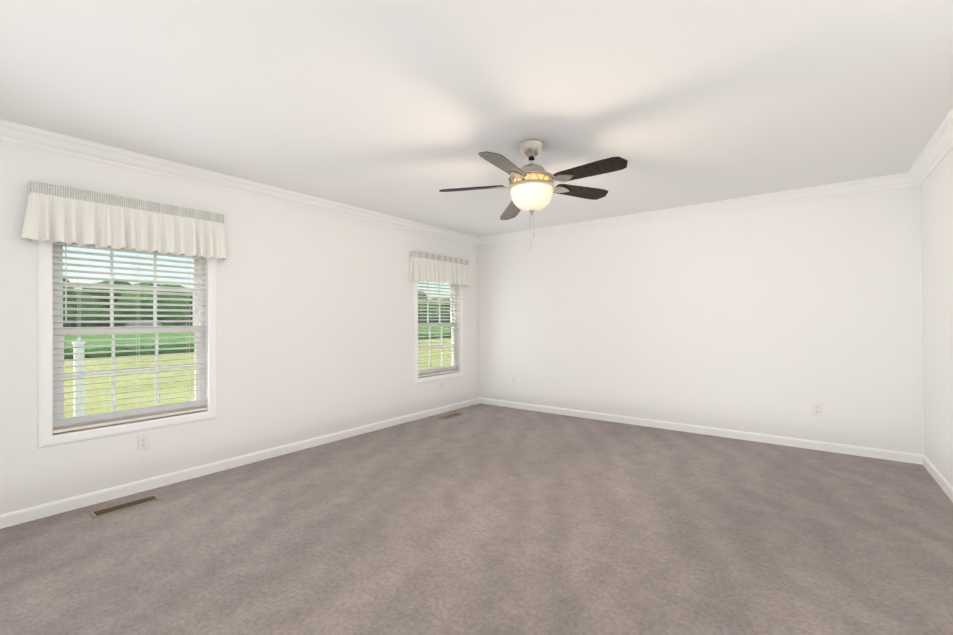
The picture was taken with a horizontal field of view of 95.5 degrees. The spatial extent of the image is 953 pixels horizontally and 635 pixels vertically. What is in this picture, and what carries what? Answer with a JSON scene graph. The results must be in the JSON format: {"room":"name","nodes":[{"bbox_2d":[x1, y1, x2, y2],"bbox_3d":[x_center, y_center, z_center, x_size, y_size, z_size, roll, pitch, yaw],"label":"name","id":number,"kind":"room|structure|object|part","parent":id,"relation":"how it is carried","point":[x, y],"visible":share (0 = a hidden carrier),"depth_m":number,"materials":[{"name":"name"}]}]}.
{"room":"empty living room","nodes":[
{"label":"empty living room","id":0,"kind":"room"},
{"bbox_2d":[0,140,478,514],"bbox_3d":[-1.720,0.051,4.248,0.140,2.440,5.605,-1,0,37],"label":"wall","id":1,"kind":"structure","parent":0,"point":[315,335],"depth_m":3.85,"materials":[{"name":"white paint"}]},
{"bbox_2d":[21,181,226,260],"bbox_3d":[-2.417,-0.654,3.115,0.134,0.380,1.200,-1,0,37],"label":"valance","id":2,"kind":"object","parent":1,"relation":"attached to","point":[65,214],"visible":1,"depth_m":2.99,"materials":[{"name":"fabric"}]},
{"bbox_2d":[37,239,216,448],"bbox_3d":[-2.511,0.095,3.193,0.157,1.470,1.049,-1,0,37],"label":"window","id":3,"kind":"structure","parent":1,"relation":"in","point":[129,341],"depth_m":3.07,"materials":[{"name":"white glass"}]},
{"bbox_3d":[-2.534,0.095,3.210,0.076,1.330,0.909,-1,0,37],"label":"big window sash","id":4,"kind":"part","parent":3,"relation":"part of","materials":[{"name":"white plastic"}]},
{"bbox_2d":[53,242,206,432],"bbox_3d":[-2.481,0.091,3.169,0.062,1.317,0.901,-1,0,37],"label":"window blind","id":5,"kind":"object","parent":3,"relation":"attached to","point":[79,334],"visible":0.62,"depth_m":3.11,"materials":[{"name":"white plastic"}]},
{"bbox_2d":[138,434,148,450],"bbox_3d":[-2.437,0.914,3.169,0.008,0.115,0.070,-1,0,37],"label":"electrical outlet","id":6,"kind":"object","parent":1,"relation":"attached to","point":[143,441],"visible":1,"depth_m":3.17,"materials":[{"name":"white plastic"}]},
{"bbox_2d":[0,398,479,528],"bbox_3d":[-1.651,1.229,4.195,0.013,0.082,5.605,-1,0,37],"label":"baseboard","id":7,"kind":"structure","parent":1,"relation":"attached to","point":[9,519],"depth_m":3.41,"materials":[{"name":"white wood"}]},
{"bbox_2d":[0,119,483,244],"bbox_3d":[-1.636,-1.123,4.185,0.092,0.095,5.605,-1,0,37],"label":"crown molding","id":8,"kind":"structure","parent":1,"relation":"attached to","point":[9,131],"depth_m":3.39,"materials":[{"name":"white wood"}]},
{"bbox_2d":[413,280,462,383],"bbox_3d":[-0.537,0.097,5.789,0.157,1.470,0.970,-1,0,37],"label":"window","id":9,"kind":"structure","parent":1,"relation":"in","point":[434,334],"depth_m":5.88,"materials":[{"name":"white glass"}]},
{"bbox_3d":[-0.560,0.097,5.806,0.076,1.330,0.830,-1,0,37],"label":"small window sash","id":10,"kind":"part","parent":9,"relation":"part of","materials":[{"name":"white plastic"}]},
{"bbox_2d":[418,280,459,376],"bbox_3d":[-0.506,0.093,5.766,0.062,1.317,0.822,-1,0,37],"label":"window blind","id":11,"kind":"object","parent":9,"relation":"attached to","point":[421,319],"visible":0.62,"depth_m":5.75,"materials":[{"name":"white plastic"}]},
{"bbox_2d":[408,251,469,286],"bbox_3d":[-0.439,-0.625,5.715,0.135,0.374,1.159,-1,0,37],"label":"valance","id":12,"kind":"object","parent":1,"relation":"attached to","point":[427,267],"visible":1,"depth_m":5.60,"materials":[{"name":"fabric"}]},
{"bbox_2d":[0,403,952,634],"bbox_3d":[0.195,1.308,2.790,4.930,0.120,5.885,-1,0,37],"label":"floor","id":13,"kind":"structure","parent":0,"point":[481,519],"depth_m":2.39,"materials":[{"name":"carpet"}]},
{"bbox_2d":[89,495,161,517],"bbox_3d":[-2.350,1.262,2.908,0.127,0.011,0.360,-1,0,37],"label":"floor air vent","id":14,"kind":"object","parent":13,"relation":"on","point":[121,507],"visible":1,"depth_m":2.89,"materials":[{"name":"brown metal"}]},
{"bbox_2d":[439,413,462,418],"bbox_3d":[-0.325,1.264,5.570,0.127,0.011,0.360,-1,0,37],"label":"floor air vent","id":15,"kind":"object","parent":13,"relation":"on","point":[450,416],"visible":0.98,"depth_m":5.56,"materials":[{"name":"brown metal"}]},
{"bbox_2d":[0,0,952,236],"bbox_3d":[0.177,-1.251,2.806,4.930,0.120,5.885,-1,0,37],"label":"ceiling","id":16,"kind":"structure","parent":0,"point":[407,109],"depth_m":2.29,"materials":[{"name":"white paint"}]},
{"bbox_2d":[439,139,627,249],"bbox_3d":[0.385,-0.830,2.932,1.269,0.725,1.256,-1,0,37],"label":"ceiling fan","id":17,"kind":"object","parent":16,"relation":"hanging from","point":[532,188],"visible":1,"depth_m":2.87,"materials":[{"name":"black wood"}]},
{"bbox_3d":[0.380,-0.813,2.975,0.294,0.152,0.294,-1,0,37],"label":"lamp shade","id":18,"kind":"part","parent":17,"relation":"part of","materials":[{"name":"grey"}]},
{"bbox_2d":[478,184,923,454],"bbox_3d":[1.925,0.030,5.085,4.930,2.440,0.140,-1,0,37],"label":"wall","id":19,"kind":"structure","parent":0,"point":[777,319],"depth_m":4.47,"materials":[{"name":"white paint"}]},
{"bbox_2d":[512,377,515,384],"bbox_3d":[0.524,0.891,6.057,0.070,0.115,0.008,-1,0,37],"label":"electrical outlet","id":20,"kind":"object","parent":19,"relation":"attached to","point":[513,380],"visible":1,"depth_m":6.05,"materials":[{"name":"white plastic"}]},
{"bbox_2d":[480,173,907,243],"bbox_3d":[1.847,-1.142,4.999,4.410,0.095,0.092,-1,0,37],"label":"crown molding","id":21,"kind":"structure","parent":19,"relation":"attached to","point":[896,180],"depth_m":4.48,"materials":[{"name":"white wood"}]},
{"bbox_2d":[480,398,919,463],"bbox_3d":[1.887,1.209,5.016,4.590,0.082,0.013,-1,0,37],"label":"baseboard","id":22,"kind":"structure","parent":19,"relation":"attached to","point":[906,457],"depth_m":4.46,"materials":[{"name":"white wood"}]},
{"bbox_2d":[812,403,821,415],"bbox_3d":[3.178,0.860,4.038,0.070,0.115,0.008,-1,0,37],"label":"electrical outlet","id":23,"kind":"object","parent":19,"relation":"attached to","point":[816,409],"visible":1,"depth_m":4.04,"materials":[{"name":"white plastic"}]},
{"bbox_2d":[921,148,952,486],"bbox_3d":[2.093,0.006,1.348,0.140,2.440,5.605,-1,0,37],"label":"wall","id":24,"kind":"structure","parent":0,"point":[937,234],"depth_m":3.18,"materials":[{"name":"white paint"}]},
{"bbox_2d":[904,108,952,185],"bbox_3d":[1.992,-1.165,1.426,0.092,0.095,5.605,-1,0,37],"label":"crown molding","id":25,"kind":"structure","parent":24,"relation":"attached to","point":[936,150],"depth_m":3.07,"materials":[{"name":"white wood"}]},
{"bbox_2d":[920,454,952,501],"bbox_3d":[2.040,1.186,1.387,0.013,0.082,5.605,-1,0,37],"label":"baseboard","id":26,"kind":"structure","parent":24,"relation":"attached to","point":[942,482],"depth_m":3.21,"materials":[{"name":"white wood"}]},
{"label":"outside","id":27,"kind":"structure","parent":0,"visible":0},
{"bbox_2d":[64,339,450,417],"bbox_3d":[-150.321,3.750,114.305,430.000,0.300,600.000,-1,0,37],"label":"ground","id":28,"kind":"structure","parent":27,"point":[117,384],"depth_m":13.51,"materials":[{"name":"green plant"}]},
{"bbox_2d":[63,306,73,326],"bbox_3d":[-62.517,-0.518,59.537,8.979,8.196,13.323,-1,0,37],"label":"tree","id":29,"kind":"object","parent":28,"relation":"on","point":[68,318],"depth_m":61.96,"materials":[{"name":"green plant"}]},
{"bbox_2d":[72,339,85,416],"bbox_3d":[-6.227,1.153,6.780,0.140,1.670,0.140,-1,0,37],"label":"post","id":30,"kind":"object","parent":28,"relation":"on","point":[82,382],"depth_m":6.76,"materials":[{"name":"white wood"}]},
{"bbox_2d":[63,278,106,326],"bbox_3d":[-61.987,-1.961,63.779,8.672,9.372,12.906,-1,0,37],"label":"tree","id":31,"kind":"object","parent":28,"relation":"on","point":[86,312],"depth_m":64.56,"materials":[{"name":"green plant"}]},
{"bbox_2d":[78,281,131,326],"bbox_3d":[-61.240,-1.553,68.526,8.196,9.982,13.063,-1,0,37],"label":"tree","id":32,"kind":"object","parent":28,"relation":"on","point":[107,294],"depth_m":68.24,"materials":[{"name":"green plant"}]},
{"bbox_2d":[99,290,188,326],"bbox_3d":[-49.881,-0.962,66.629,9.370,7.659,11.719,-1,0,37],"label":"tree","id":33,"kind":"object","parent":28,"relation":"on","point":[146,312],"depth_m":63.79,"materials":[{"name":"green plant"}]},
{"bbox_2d":[133,282,185,308],"bbox_3d":[-57.422,-1.700,75.597,9.948,8.930,11.580,-1,0,37],"label":"tree","id":34,"kind":"object","parent":28,"relation":"on","point":[147,284],"depth_m":73.78,"materials":[{"name":"green plant"}]},
{"bbox_2d":[163,284,192,325],"bbox_3d":[-57.029,-1.288,82.291,9.560,9.811,12.543,-1,0,37],"label":"tree","id":35,"kind":"object","parent":28,"relation":"on","point":[188,307],"depth_m":80.59,"materials":[{"name":"green plant"}]},
{"bbox_2d":[64,333,450,359],"bbox_3d":[-8.301,1.827,37.403,1.326,0.900,172.020,-1,0,37],"label":"hedge","id":36,"kind":"object","parent":28,"relation":"on","point":[99,355],"depth_m":23.70,"materials":[{"name":"green plant"}]},
{"bbox_2d":[418,291,426,318],"bbox_3d":[-16.194,-2.150,114.025,9.512,9.725,10.401,-1,0,37],"label":"tree","id":37,"kind":"object","parent":28,"relation":"on","point":[421,304],"depth_m":111.03,"materials":[{"name":"green plant"}]},
{"bbox_2d":[418,299,449,322],"bbox_3d":[-11.611,-0.768,116.704,7.536,8.346,12.467,-1,0,37],"label":"tree","id":38,"kind":"object","parent":28,"relation":"on","point":[434,321],"depth_m":113.28,"materials":[{"name":"green plant"}]},
{"bbox_2d":[442,299,449,321],"bbox_3d":[-6.718,-1.324,125.624,9.385,8.594,11.964,-1,0,37],"label":"tree","id":39,"kind":"object","parent":28,"relation":"on","point":[448,308],"depth_m":122.48,"materials":[{"name":"green plant"}]},
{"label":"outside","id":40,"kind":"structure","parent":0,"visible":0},
{"bbox_2d":[64,326,450,357],"bbox_3d":[-172.610,3.659,131.256,374.000,0.500,600.000,-1,0,37],"label":"crop field","id":41,"kind":"structure","parent":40,"point":[85,337],"depth_m":39.14,"materials":[{"name":"green plant"}]},
{"bbox_2d":[124,322,161,325],"bbox_3d":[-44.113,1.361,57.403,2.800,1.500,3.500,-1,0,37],"label":"house","id":42,"kind":"structure","parent":41,"relation":"on","point":[144,324],"depth_m":56.57,"materials":[{"name":"white"}]}
]}

